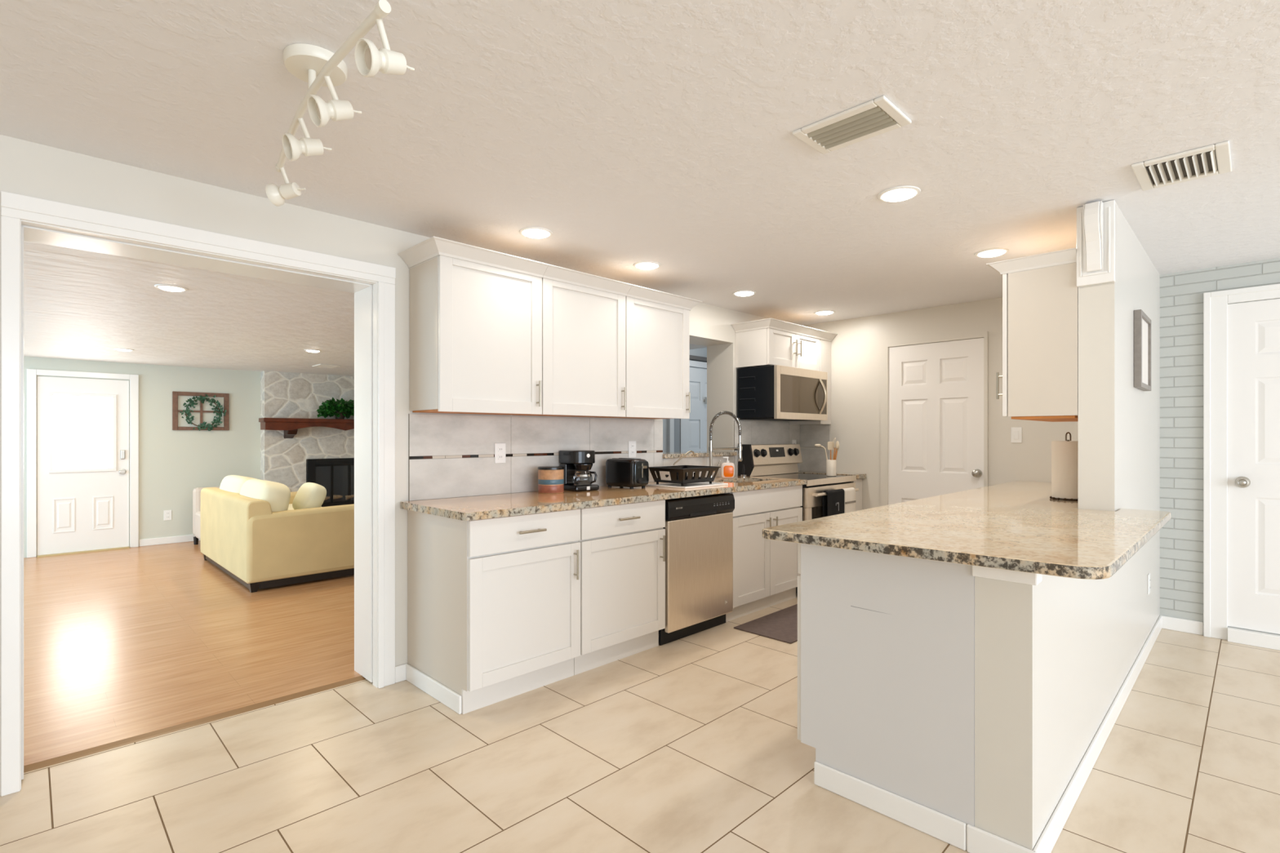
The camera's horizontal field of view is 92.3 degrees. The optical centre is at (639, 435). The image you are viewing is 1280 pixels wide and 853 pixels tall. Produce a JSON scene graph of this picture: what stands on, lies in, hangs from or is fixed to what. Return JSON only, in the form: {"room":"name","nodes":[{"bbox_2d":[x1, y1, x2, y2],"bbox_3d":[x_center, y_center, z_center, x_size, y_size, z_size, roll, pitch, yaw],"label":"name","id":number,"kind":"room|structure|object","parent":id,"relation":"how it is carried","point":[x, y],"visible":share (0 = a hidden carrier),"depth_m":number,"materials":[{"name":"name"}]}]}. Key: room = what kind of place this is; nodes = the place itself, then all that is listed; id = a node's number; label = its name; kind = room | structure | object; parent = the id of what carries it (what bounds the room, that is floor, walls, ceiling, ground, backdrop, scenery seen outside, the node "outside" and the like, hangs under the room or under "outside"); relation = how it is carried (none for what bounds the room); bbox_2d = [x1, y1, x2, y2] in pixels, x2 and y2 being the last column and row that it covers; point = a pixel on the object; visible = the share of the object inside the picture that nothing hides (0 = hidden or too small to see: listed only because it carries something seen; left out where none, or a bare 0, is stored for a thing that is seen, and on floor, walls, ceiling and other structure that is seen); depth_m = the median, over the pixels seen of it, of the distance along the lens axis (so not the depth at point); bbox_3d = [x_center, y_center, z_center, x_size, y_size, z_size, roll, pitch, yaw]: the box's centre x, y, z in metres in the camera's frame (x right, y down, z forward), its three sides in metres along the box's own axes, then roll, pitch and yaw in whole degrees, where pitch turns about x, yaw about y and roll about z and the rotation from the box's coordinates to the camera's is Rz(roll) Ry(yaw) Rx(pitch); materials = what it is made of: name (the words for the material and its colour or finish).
{"room":"kitchen","nodes":[
{"label":"kitchen","id":0,"kind":"room"},
{"bbox_2d":[23,356,260,557],"bbox_3d":[-5.489,0.225,7.137,6.700,2.185,0.120,0,0,-45],"label":"wall","id":1,"kind":"structure","parent":0,"point":[172,464],"depth_m":7.15,"materials":[{"name":"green paint"}]},
{"bbox_2d":[26,368,138,558],"bbox_3d":[-5.928,0.281,6.572,0.888,1.928,0.060,0,0,-45],"label":"door","id":2,"kind":"structure","parent":1,"relation":"in","point":[77,428],"depth_m":6.56,"materials":[{"name":"white paint"}]},
{"bbox_2d":[53,395,112,470],"bbox_3d":[-5.947,-0.033,6.574,0.475,0.780,0.008,0,0,-45],"label":"blind","id":3,"kind":"object","parent":2,"relation":"attached to","point":[82,424],"depth_m":6.57,"materials":[{"name":"white"}]},
{"bbox_2d":[164,510,171,520],"bbox_3d":[-5.444,0.917,7.090,0.072,0.116,0.008,0,0,-45],"label":"power outlet","id":4,"kind":"object","parent":1,"relation":"attached to","point":[167,513],"visible":1,"depth_m":7.09,"materials":[{"name":"white plastic"}]},
{"bbox_2d":[138,534,199,546],"bbox_3d":[-5.202,1.206,7.328,1.195,0.078,0.014,0,0,-45],"label":"baseboard","id":5,"kind":"structure","parent":1,"relation":"attached to","point":[154,541],"depth_m":7.07,"materials":[{"name":"white paint"}]},
{"bbox_2d":[172,391,229,430],"bbox_3d":[-5.212,-0.289,7.308,0.553,0.449,0.027,0,0,-45],"label":"decor","id":6,"kind":"object","parent":1,"relation":"attached to","point":[175,394],"visible":1,"depth_m":7.30,"materials":[{"name":"brown wood"}]},
{"bbox_2d":[179,394,226,431],"bbox_3d":[-5.169,-0.275,7.285,0.460,0.439,0.070,0,0,-45],"label":"wreath","id":7,"kind":"object","parent":6,"relation":"hanging from","point":[187,411],"visible":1,"depth_m":7.29,"materials":[{"name":"green plant"}]},
{"bbox_2d":[260,370,354,492],"bbox_3d":[-3.971,0.218,8.438,2.115,2.053,0.180,0,0,-45],"label":"wall","id":8,"kind":"structure","parent":0,"point":[282,394],"depth_m":7.90,"materials":[{"name":"stone"}]},
{"bbox_2d":[258,417,354,438],"bbox_3d":[-3.863,-0.092,8.248,2.130,0.251,0.238,0,0,-45],"label":"mantel shelf","id":9,"kind":"object","parent":8,"relation":"attached to","point":[291,426],"visible":0.56,"depth_m":7.71,"materials":[{"name":"brown wood"}]},
{"bbox_2d":[315,397,354,418],"bbox_3d":[-3.943,-0.364,8.106,0.591,0.290,0.314,0,0,-45],"label":"ivy","id":10,"kind":"object","parent":9,"relation":"on","point":[331,407],"visible":0.9,"depth_m":8.02,"materials":[{"name":"green plant"}]},
{"bbox_2d":[334,411,345,418],"bbox_3d":[-3.967,-0.272,8.132,0.138,0.105,0.138,0,0,-45],"label":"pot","id":11,"kind":"object","parent":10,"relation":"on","point":[341,416],"depth_m":8.08,"materials":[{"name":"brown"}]},
{"bbox_2d":[306,457,354,506],"bbox_3d":[-3.996,0.630,8.387,1.050,0.650,0.213,0,0,-45],"label":"fireplace insert","id":12,"kind":"object","parent":8,"relation":"in","point":[336,475],"visible":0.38,"depth_m":8.19,"materials":[{"name":"black metal"}]},
{"bbox_2d":[23,240,706,376],"bbox_3d":[-3.544,-0.838,5.115,6.600,0.060,5.490,0,0,-45],"label":"ceiling","id":13,"kind":"structure","parent":0,"point":[79,304],"depth_m":4.16,"materials":[{"name":"white paint"}]},
{"bbox_2d":[154,284,188,291],"bbox_3d":[-2.552,-0.799,3.348,0.148,0.017,0.148,0,0,-45],"label":"recessed light","id":14,"kind":"object","parent":13,"relation":"in","point":[163,286],"visible":1,"depth_m":3.32,"materials":[{"name":"white plastic"}]},
{"bbox_2d":[158,285,183,291],"bbox_3d":[-2.552,-0.798,3.348,0.112,0.014,0.112,0,0,-45],"label":"diffuser","id":15,"kind":"object","parent":14,"relation":"attached to","point":[170,288],"depth_m":3.33,"materials":[{"name":"white plastic"}]},
{"bbox_2d":[312,364,340,368],"bbox_3d":[-3.608,-0.799,7.077,0.220,0.016,0.280,0,0,-45],"label":"ceiling vent","id":16,"kind":"object","parent":13,"relation":"in","point":[326,366],"visible":1,"depth_m":7.03,"materials":[{"name":"white metal"}]},
{"bbox_2d":[0,134,788,795],"bbox_3d":[-1.295,0.082,3.283,8.000,2.470,0.280,0,0,-45],"label":"wall","id":17,"kind":"structure","parent":0,"point":[27,168],"depth_m":2.78,"materials":[{"name":"beige paint"}]},
{"bbox_2d":[0,191,395,796],"bbox_3d":[-1.734,0.203,2.631,1.387,2.108,0.023,0,0,-45],"label":"trim","id":18,"kind":"structure","parent":17,"relation":"attached to","point":[15,207],"depth_m":2.27,"materials":[{"name":"white paint"}]},
{"bbox_2d":[20,219,377,790],"bbox_3d":[-1.855,0.237,2.726,1.290,2.040,0.284,0,0,-45],"label":"trim","id":19,"kind":"structure","parent":17,"relation":"attached to","point":[365,291],"depth_m":3.08,"materials":[{"name":"white paint"}]},
{"bbox_2d":[395,663,407,683],"bbox_3d":[-1.223,1.216,3.148,0.066,0.083,0.013,0,0,-45],"label":"baseboard","id":20,"kind":"structure","parent":17,"relation":"attached to","point":[400,670],"depth_m":3.14,"materials":[{"name":"white paint"}]},
{"bbox_2d":[397,235,549,415],"bbox_3d":[-0.865,-0.523,3.236,0.663,0.813,0.390,0,0,-45],"label":"upper cabinet","id":21,"kind":"object","parent":17,"relation":"attached to","point":[476,312],"visible":1,"depth_m":3.12,"materials":[{"name":"white paint"}]},
{"bbox_2d":[511,264,632,417],"bbox_3d":[-0.405,-0.523,3.694,0.633,0.813,0.390,0,0,-45],"label":"upper cabinet","id":22,"kind":"object","parent":17,"relation":"attached to","point":[584,313],"visible":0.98,"depth_m":3.59,"materials":[{"name":"white paint"}]},
{"bbox_2d":[408,413,830,500],"bbox_3d":[0.289,0.115,4.439,3.880,0.485,0.320,0,0,-45],"label":"backsplash","id":23,"kind":"structure","parent":17,"relation":"attached to","point":[451,455],"depth_m":3.69,"materials":[{"name":"tile"}]},
{"bbox_2d":[494,443,505,463],"bbox_3d":[-0.806,0.101,3.552,0.072,0.116,0.008,0,0,-45],"label":"power outlet","id":24,"kind":"object","parent":23,"relation":"attached to","point":[500,448],"visible":1,"depth_m":3.55,"materials":[{"name":"white plastic"}]},
{"bbox_2d":[628,440,635,457],"bbox_3d":[-0.053,0.095,4.303,0.072,0.116,0.008,0,0,-45],"label":"power outlet","id":25,"kind":"object","parent":23,"relation":"attached to","point":[632,444],"visible":1,"depth_m":4.30,"materials":[{"name":"white plastic"}]},
{"bbox_2d":[595,284,702,418],"bbox_3d":[0.057,-0.523,4.154,0.669,0.813,0.390,0,0,-45],"label":"upper cabinet","id":26,"kind":"object","parent":17,"relation":"attached to","point":[657,322],"visible":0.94,"depth_m":4.03,"materials":[{"name":"white paint"}]},
{"bbox_2d":[662,451,737,458],"bbox_3d":[0.379,0.151,4.941,0.888,0.032,0.335,0,0,-45],"label":"window sill","id":27,"kind":"structure","parent":17,"relation":"attached to","point":[698,454],"depth_m":4.83,"materials":[{"name":"stone"}]},
{"bbox_2d":[731,318,826,371],"bbox_3d":[1.212,-0.751,5.305,0.886,0.357,0.390,0,0,-45],"label":"upper cabinet","id":28,"kind":"object","parent":17,"relation":"attached to","point":[767,341],"visible":0.85,"depth_m":5.11,"materials":[{"name":"white paint"}]},
{"bbox_2d":[737,364,827,421],"bbox_3d":[1.261,-0.350,5.294,0.819,0.430,0.456,0,0,-45],"label":"microwave","id":29,"kind":"object","parent":28,"relation":"attached to","point":[776,393],"visible":0.98,"depth_m":5.08,"materials":[{"name":"silver metal"}]},
{"bbox_2d":[788,331,837,424],"bbox_3d":[1.597,-0.517,5.690,0.201,0.825,0.390,0,0,-45],"label":"upper cabinet","id":30,"kind":"object","parent":17,"relation":"attached to","point":[825,340],"visible":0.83,"depth_m":5.61,"materials":[{"name":"white paint"}]},
{"bbox_2d":[0,0,1279,325],"bbox_3d":[1.839,-1.103,0.138,8.000,0.100,8.600,0,0,-45],"label":"ceiling","id":31,"kind":"structure","parent":0,"point":[630,132],"depth_m":2.03,"materials":[{"name":"white paint"}]},
{"bbox_2d":[265,0,414,206],"bbox_3d":[-0.956,-0.936,1.799,0.188,0.232,1.157,0,0,-42],"label":"track light","id":32,"kind":"object","parent":31,"relation":"attached to","point":[317,66],"visible":1,"depth_m":1.65,"materials":[{"name":"white metal"}]},
{"bbox_2d":[519,226,552,238],"bbox_3d":[-0.538,-1.044,3.184,0.174,0.017,0.174,0,0,-45],"label":"recessed light","id":33,"kind":"object","parent":31,"relation":"in","point":[529,232],"visible":1,"depth_m":3.15,"materials":[{"name":"white plastic"}]},
{"bbox_2d":[522,228,549,238],"bbox_3d":[-0.538,-1.043,3.184,0.138,0.014,0.138,0,0,-45],"label":"diffuser","id":34,"kind":"object","parent":33,"relation":"attached to","point":[529,233],"depth_m":3.15,"materials":[{"name":"white plastic"}]},
{"bbox_2d":[633,261,661,269],"bbox_3d":[0.044,-1.044,3.792,0.174,0.017,0.174,0,0,-45],"label":"recessed light","id":35,"kind":"object","parent":31,"relation":"in","point":[642,264],"visible":1,"depth_m":3.75,"materials":[{"name":"white plastic"}]},
{"bbox_2d":[635,262,657,269],"bbox_3d":[0.044,-1.043,3.792,0.138,0.014,0.138,0,0,-45],"label":"diffuser","id":36,"kind":"object","parent":35,"relation":"attached to","point":[638,265],"depth_m":3.76,"materials":[{"name":"white plastic"}]},
{"bbox_2d":[732,289,755,296],"bbox_3d":[0.768,-1.044,4.528,0.174,0.017,0.174,0,0,-45],"label":"recessed light","id":37,"kind":"object","parent":31,"relation":"in","point":[744,292],"visible":1,"depth_m":4.49,"materials":[{"name":"white plastic"}]},
{"bbox_2d":[734,291,753,296],"bbox_3d":[0.768,-1.043,4.528,0.138,0.014,0.138,0,0,-45],"label":"diffuser","id":38,"kind":"object","parent":37,"relation":"attached to","point":[736,293],"depth_m":4.50,"materials":[{"name":"white"}]},
{"bbox_2d":[813,310,835,315],"bbox_3d":[1.572,-1.044,5.237,0.174,0.017,0.174,0,0,-45],"label":"recessed light","id":39,"kind":"object","parent":31,"relation":"in","point":[821,312],"visible":1,"depth_m":5.20,"materials":[{"name":"white plastic"}]},
{"bbox_2d":[816,311,832,315],"bbox_3d":[1.572,-1.043,5.237,0.138,0.014,0.138,0,0,-45],"label":"diffuser","id":40,"kind":"object","parent":39,"relation":"attached to","point":[820,313],"depth_m":5.20,"materials":[{"name":"white"}]},
{"bbox_2d":[792,95,911,154],"bbox_3d":[0.716,-1.044,2.088,0.218,0.016,0.323,0,0,-45],"label":"ceiling vent","id":41,"kind":"object","parent":31,"relation":"in","point":[871,118],"visible":1,"depth_m":2.07,"materials":[{"name":"white metal"}]},
{"bbox_2d":[877,185,920,202],"bbox_3d":[1.125,-1.044,2.674,0.174,0.017,0.174,0,0,-45],"label":"recessed light","id":42,"kind":"object","parent":31,"relation":"in","point":[898,193],"visible":1,"depth_m":2.65,"materials":[{"name":"white plastic"}]},
{"bbox_2d":[881,188,915,201],"bbox_3d":[1.125,-1.043,2.674,0.138,0.014,0.138,0,0,-45],"label":"diffuser","id":43,"kind":"object","parent":42,"relation":"attached to","point":[889,194],"depth_m":2.65,"materials":[{"name":"white"}]},
{"bbox_2d":[974,247,1008,257],"bbox_3d":[2.018,-1.044,3.528,0.174,0.017,0.174,0,0,-45],"label":"recessed light","id":44,"kind":"object","parent":31,"relation":"in","point":[992,252],"visible":1,"depth_m":3.50,"materials":[{"name":"white plastic"}]},
{"bbox_2d":[977,249,1005,257],"bbox_3d":[2.018,-1.043,3.528,0.138,0.014,0.138,0,0,-45],"label":"diffuser","id":45,"kind":"object","parent":44,"relation":"attached to","point":[984,253],"depth_m":3.50,"materials":[{"name":"white"}]},
{"bbox_2d":[1131,140,1231,191],"bbox_3d":[2.119,-1.044,2.404,0.335,0.016,0.275,0,0,-45],"label":"ceiling vent","id":46,"kind":"object","parent":31,"relation":"in","point":[1211,160],"visible":1,"depth_m":2.39,"materials":[{"name":"white metal"}]},
{"bbox_2d":[0,540,1279,852],"bbox_3d":[-0.251,1.281,2.129,7.850,0.072,14.370,0,0,-45],"label":"floor","id":47,"kind":"structure","parent":0,"point":[691,744],"depth_m":2.48,"materials":[{"name":"beige tile"}]},
{"bbox_2d":[23,675,365,773],"bbox_3d":[-1.878,1.250,2.749,1.250,0.014,0.055,0,0,-45],"label":"trim","id":48,"kind":"structure","parent":47,"relation":"on","point":[87,752],"depth_m":2.64,"materials":[{"name":"brown wood"}]},
{"bbox_2d":[192,486,219,544],"bbox_3d":[-4.635,0.921,7.014,0.665,0.648,0.840,0,0,-45],"label":"armchair","id":49,"kind":"object","parent":47,"relation":"on","point":[197,491],"visible":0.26,"depth_m":7.00,"materials":[{"name":"beige fabric"}]},
{"bbox_2d":[200,475,354,592],"bbox_3d":[-3.413,0.815,5.838,0.954,0.860,1.890,0,0,-45],"label":"loveseat","id":50,"kind":"object","parent":47,"relation":"on","point":[251,529],"visible":0.91,"depth_m":5.15,"materials":[{"name":"beige fabric"}]},
{"bbox_2d":[219,475,256,493],"bbox_3d":[-3.868,0.577,5.950,0.301,0.383,0.810,0,0,-45],"label":"cushion","id":51,"kind":"object","parent":50,"relation":"on","point":[230,484],"depth_m":5.76,"materials":[{"name":"beige fabric"}]},
{"bbox_2d":[240,479,290,511],"bbox_3d":[-3.296,0.577,5.376,0.301,0.383,0.790,0,0,-45],"label":"cushion","id":52,"kind":"object","parent":50,"relation":"on","point":[277,495],"depth_m":5.14,"materials":[{"name":"beige fabric"}]},
{"bbox_2d":[287,503,293,510],"bbox_3d":[-3.650,0.797,6.142,0.840,0.149,0.757,0,0,-45],"label":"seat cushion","id":53,"kind":"object","parent":50,"relation":"on","point":[290,508],"depth_m":6.21,"materials":[{"name":"beige fabric"}]},
{"bbox_2d":[292,482,326,509],"bbox_3d":[-2.960,0.562,5.506,0.221,0.282,0.400,0,0,-45],"label":"throw pillow","id":54,"kind":"object","parent":50,"relation":"on","point":[309,495],"visible":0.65,"depth_m":5.39,"materials":[{"name":"beige fabric"}]},
{"bbox_2d":[406,508,580,714],"bbox_3d":[-0.745,0.816,3.163,0.653,0.883,0.664,0,0,-45],"label":"base cabinet","id":55,"kind":"object","parent":47,"relation":"on","point":[494,604],"visible":0.98,"depth_m":2.94,"materials":[{"name":"white paint"}]},
{"bbox_2d":[400,475,807,520],"bbox_3d":[0.029,0.354,3.928,2.882,0.035,0.653,0,0,-45],"label":"countertop","id":56,"kind":"structure","parent":55,"relation":"on","point":[500,505],"depth_m":3.30,"materials":[{"name":"beige stone"}]},
{"bbox_2d":[537,466,564,493],"bbox_3d":[-0.527,0.260,3.646,0.156,0.154,0.156,0,0,-45],"label":"canister","id":57,"kind":"object","parent":56,"relation":"on","point":[550,478],"visible":1,"depth_m":3.58,"materials":[{"name":"orange"}]},
{"bbox_2d":[559,449,599,491],"bbox_3d":[-0.363,0.214,3.802,0.176,0.245,0.247,0,0,-37],"label":"coffee maker","id":58,"kind":"object","parent":56,"relation":"on","point":[576,464],"visible":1,"depth_m":3.75,"materials":[{"name":"black plastic"}]},
{"bbox_2d":[605,457,648,488],"bbox_3d":[-0.076,0.242,3.994,0.161,0.188,0.297,0,0,-45],"label":"toaster","id":59,"kind":"object","parent":56,"relation":"on","point":[630,473],"visible":1,"depth_m":3.92,"materials":[{"name":"black plastic"}]},
{"bbox_2d":[673,450,695,465],"bbox_3d":[0.323,0.223,4.530,0.236,0.228,0.039,0,0,-34],"label":"filter faucet","id":60,"kind":"object","parent":56,"relation":"on","point":[687,452],"visible":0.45,"depth_m":4.54,"materials":[{"name":"silver metal"}]},
{"bbox_2d":[646,481,728,488],"bbox_3d":[0.317,0.331,4.180,0.450,0.012,0.365,0,0,-45],"label":"tray","id":61,"kind":"object","parent":56,"relation":"on","point":[686,486],"visible":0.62,"depth_m":4.10,"materials":[{"name":"white plastic"}]},
{"bbox_2d":[648,465,720,486],"bbox_3d":[0.300,0.269,4.169,0.390,0.118,0.323,0,0,-45],"label":"dish rack","id":62,"kind":"object","parent":61,"relation":"on","point":[681,474],"visible":0.91,"depth_m":4.07,"materials":[{"name":"black plastic"}]},
{"bbox_2d":[708,410,742,477],"bbox_3d":[0.676,0.070,4.856,0.362,0.534,0.055,0,0,-35],"label":"spring faucet","id":63,"kind":"object","parent":56,"relation":"on","point":[740,448],"visible":0.96,"depth_m":4.84,"materials":[{"name":"silver metal"}]},
{"bbox_2d":[720,457,734,478],"bbox_3d":[0.695,0.251,4.877,0.110,0.169,0.063,0,0,-1],"label":"soap bottle","id":64,"kind":"object","parent":56,"relation":"on","point":[727,469],"visible":1,"depth_m":4.85,"materials":[{"name":"orange plastic"}]},
{"bbox_2d":[573,499,665,675],"bbox_3d":[-0.284,0.816,3.622,0.642,0.883,0.664,0,0,-45],"label":"base cabinet","id":65,"kind":"object","parent":47,"relation":"on","point":[623,546],"visible":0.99,"depth_m":3.40,"materials":[{"name":"white paint"}]},
{"bbox_2d":[659,493,734,645],"bbox_3d":[0.183,0.821,4.075,0.643,0.872,0.626,0,0,-45],"label":"dishwasher","id":66,"kind":"object","parent":47,"relation":"on","point":[699,530],"visible":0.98,"depth_m":3.83,"materials":[{"name":"silver metal"}]},
{"bbox_2d":[724,484,802,622],"bbox_3d":[0.727,0.816,4.629,0.895,0.883,0.664,0,0,-45],"label":"base cabinet","id":67,"kind":"object","parent":47,"relation":"on","point":[765,571],"visible":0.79,"depth_m":4.36,"materials":[{"name":"white paint"}]},
{"bbox_2d":[733,604,797,644],"bbox_3d":[1.092,1.252,4.190,0.938,0.008,0.425,0,0,-45],"label":"kitchen mat","id":68,"kind":"object","parent":47,"relation":"on","point":[781,625],"visible":0.49,"depth_m":4.02,"materials":[{"name":"grey fabric"}]},
{"bbox_2d":[737,444,858,593],"bbox_3d":[1.362,0.649,5.214,0.820,1.155,0.697,0,0,-45],"label":"range","id":69,"kind":"object","parent":47,"relation":"on","point":[766,460],"visible":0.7,"depth_m":5.16,"materials":[{"name":"silver metal"}]},
{"bbox_2d":[755,472,853,479],"bbox_3d":[1.345,0.352,5.237,0.812,0.018,0.620,0,0,-45],"label":"cooktop","id":70,"kind":"object","parent":69,"relation":"in","point":[777,475],"depth_m":5.20,"materials":[{"name":"black glass"}]},
{"bbox_2d":[826,459,835,476],"bbox_3d":[1.625,0.274,5.226,0.082,0.138,0.082,0,0,-45],"label":"utensil crock","id":71,"kind":"object","parent":69,"relation":"on","point":[830,464],"visible":1,"depth_m":5.19,"materials":[{"name":"beige ceramic"}]},
{"bbox_2d":[814,444,827,459],"bbox_3d":[1.546,0.201,5.234,0.138,0.261,0.056,0,0,-13],"label":"ladle","id":72,"kind":"object","parent":71,"relation":"in","point":[815,445],"visible":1,"depth_m":5.22,"materials":[{"name":"beige plastic"}]},
{"bbox_2d":[826,441,834,460],"bbox_3d":[1.619,0.190,5.229,0.065,0.282,0.021,0,0,-18],"label":"spatula","id":73,"kind":"object","parent":71,"relation":"in","point":[829,445],"visible":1,"depth_m":5.22,"materials":[{"name":"white plastic"}]},
{"bbox_2d":[822,488,844,516],"bbox_3d":[1.555,0.573,4.925,0.275,0.278,0.054,0,0,-45],"label":"dish towel","id":74,"kind":"object","parent":69,"relation":"hanging from","point":[833,502],"visible":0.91,"depth_m":4.88,"materials":[{"name":"black fabric"}]},
{"bbox_2d":[843,487,855,513],"bbox_3d":[1.721,0.545,5.092,0.183,0.223,0.052,0,0,-45],"label":"dish towel","id":75,"kind":"object","parent":69,"relation":"hanging from","point":[849,493],"visible":0.81,"depth_m":5.07,"materials":[{"name":"white fabric"}]},
{"bbox_2d":[851,478,862,511],"bbox_3d":[1.689,0.816,5.614,0.178,0.883,0.628,0,0,-45],"label":"base cabinet","id":76,"kind":"object","parent":47,"relation":"on","point":[859,482],"visible":0.06,"depth_m":5.41,"materials":[{"name":"white paint"}]},
{"bbox_2d":[798,471,866,479],"bbox_3d":[1.702,0.354,5.595,0.186,0.035,0.653,0,0,-45],"label":"countertop","id":77,"kind":"structure","parent":76,"relation":"on","point":[858,475],"depth_m":5.44,"materials":[{"name":"beige stone"}]},
{"bbox_2d":[797,542,974,850],"bbox_3d":[1.057,0.816,2.330,0.773,0.883,0.606,0,0,-45],"label":"base cabinet","id":78,"kind":"object","parent":47,"relation":"on","point":[886,642],"visible":0.8,"depth_m":2.03,"materials":[{"name":"white paint"}]},
{"bbox_2d":[762,480,1170,579],"bbox_3d":[1.980,0.354,3.062,3.368,0.035,1.007,0,0,-45],"label":"countertop","id":79,"kind":"structure","parent":78,"relation":"on","point":[1016,526],"depth_m":2.19,"materials":[{"name":"beige stone"}]},
{"bbox_2d":[1049,431,1078,501],"bbox_3d":[2.265,0.158,3.252,0.168,0.356,0.168,0,0,-45],"label":"paper towel holder","id":80,"kind":"object","parent":79,"relation":"on","point":[1051,497],"visible":0.44,"depth_m":3.24,"materials":[{"name":"brown metal"}]},
{"bbox_2d":[1051,440,1078,498],"bbox_3d":[2.265,0.178,3.252,0.147,0.298,0.147,0,0,-45],"label":"paper towel roll","id":81,"kind":"object","parent":80,"relation":"on","point":[1064,454],"visible":0.87,"depth_m":3.20,"materials":[{"name":"beige paper"}]},
{"bbox_2d":[662,347,706,452],"bbox_3d":[0.548,0.037,6.179,3.700,2.560,1.219,0,0,-45],"label":"wall","id":82,"kind":"structure","parent":0,"point":[702,352],"depth_m":6.92,"materials":[{"name":"grey paint"}]},
{"bbox_2d":[666,418,674,452],"bbox_3d":[0.332,0.237,6.655,0.065,2.160,0.040,0,0,-45],"label":"trim","id":83,"kind":"structure","parent":82,"relation":"attached to","point":[670,422],"depth_m":6.64,"materials":[{"name":"white paint"}]},
{"bbox_2d":[674,418,679,452],"bbox_3d":[0.392,0.237,6.729,0.115,2.160,0.020,0,0,-45],"label":"trim","id":84,"kind":"structure","parent":82,"relation":"attached to","point":[677,421],"depth_m":6.73,"materials":[{"name":"grey"}]},
{"bbox_2d":[680,355,706,452],"bbox_3d":[0.745,0.209,7.059,0.880,2.215,0.050,0,0,-45],"label":"door","id":85,"kind":"structure","parent":82,"relation":"in","point":[693,430],"depth_m":6.97,"materials":[{"name":"white paint"}]},
{"bbox_2d":[800,297,1078,510],"bbox_3d":[2.494,0.132,5.041,0.150,2.370,2.580,0,0,-45],"label":"wall","id":86,"kind":"structure","parent":0,"point":[855,349],"depth_m":5.22,"materials":[{"name":"beige paint"}]},
{"bbox_2d":[880,331,988,506],"bbox_3d":[2.363,0.227,5.011,0.078,2.060,0.837,0,0,-45],"label":"door","id":87,"kind":"structure","parent":86,"relation":"in","point":[935,396],"depth_m":5.02,"materials":[{"name":"white paint"}]},
{"bbox_2d":[1010,426,1022,443],"bbox_3d":[2.817,-0.005,4.603,0.010,0.116,0.072,0,0,-45],"label":"light switch","id":88,"kind":"object","parent":86,"relation":"attached to","point":[1015,433],"visible":1,"depth_m":4.60,"materials":[{"name":"white plastic"}]},
{"bbox_2d":[974,201,1159,850],"bbox_3d":[2.204,0.102,2.938,3.230,2.310,0.150,0,0,-45],"label":"wall","id":89,"kind":"structure","parent":0,"point":[1053,656],"depth_m":2.34,"materials":[{"name":"white paint"}]},
{"bbox_2d":[972,565,1042,585],"bbox_3d":[1.077,0.398,1.808,0.062,0.049,0.169,0,0,-45],"label":"trim","id":90,"kind":"structure","parent":89,"relation":"attached to","point":[1026,578],"depth_m":1.78,"materials":[{"name":"white paint"}]},
{"bbox_2d":[986,247,1078,422],"bbox_3d":[2.224,-0.473,3.308,1.006,0.780,0.372,0,0,-45],"label":"upper cabinet","id":91,"kind":"object","parent":89,"relation":"attached to","point":[1040,375],"visible":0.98,"depth_m":2.95,"materials":[{"name":"white paint"}]},
{"bbox_2d":[966,615,1161,852],"bbox_3d":[2.193,1.216,2.931,3.230,0.083,0.183,0,0,-45],"label":"baseboard","id":92,"kind":"structure","parent":89,"relation":"attached to","point":[978,840],"depth_m":2.07,"materials":[{"name":"white paint"}]},
{"bbox_2d":[1076,200,1115,286],"bbox_3d":[2.040,-0.870,2.763,0.096,0.363,0.141,0,0,-45],"label":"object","id":93,"kind":"object","parent":89,"relation":"attached to","point":[1095,220],"visible":1,"depth_m":2.76,"materials":[{"name":"white paint"}]},
{"bbox_2d":[1133,309,1151,391],"bbox_3d":[2.704,-0.450,3.307,0.420,0.397,0.031,0,0,-45],"label":"picture frame","id":94,"kind":"object","parent":89,"relation":"attached to","point":[1142,322],"visible":1,"depth_m":3.24,"materials":[{"name":"grey"}]},
{"bbox_2d":[1142,318,1147,384],"bbox_3d":[2.701,-0.450,3.311,0.370,0.347,0.018,0,0,-45],"label":"print","id":95,"kind":"object","parent":94,"relation":"attached to","point":[1144,321],"depth_m":3.34,"materials":[{"name":"white"}]},
{"bbox_2d":[1147,573,1150,595],"bbox_3d":[2.979,0.867,3.598,0.072,0.116,0.008,0,0,-45],"label":"power outlet","id":96,"kind":"object","parent":89,"relation":"attached to","point":[1148,575],"visible":1,"depth_m":3.58,"materials":[{"name":"white plastic"}]},
{"bbox_2d":[1160,257,1279,635],"bbox_3d":[5.530,0.132,1.994,0.150,2.370,6.019,0,0,-45],"label":"brick wall","id":97,"kind":"structure","parent":0,"point":[1181,293],"depth_m":3.94,"materials":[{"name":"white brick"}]},
{"bbox_2d":[1160,615,1203,635],"bbox_3d":[3.471,1.216,3.945,0.013,0.083,0.211,0,0,-45],"label":"baseboard","id":98,"kind":"structure","parent":97,"relation":"attached to","point":[1184,625],"depth_m":3.94,"materials":[{"name":"white paint"}]},
{"bbox_2d":[1203,283,1279,650],"bbox_3d":[3.894,0.181,3.476,0.076,2.152,1.047,0,0,-45],"label":"door","id":99,"kind":"structure","parent":97,"relation":"in","point":[1242,340],"depth_m":3.74,"materials":[{"name":"white paint"}]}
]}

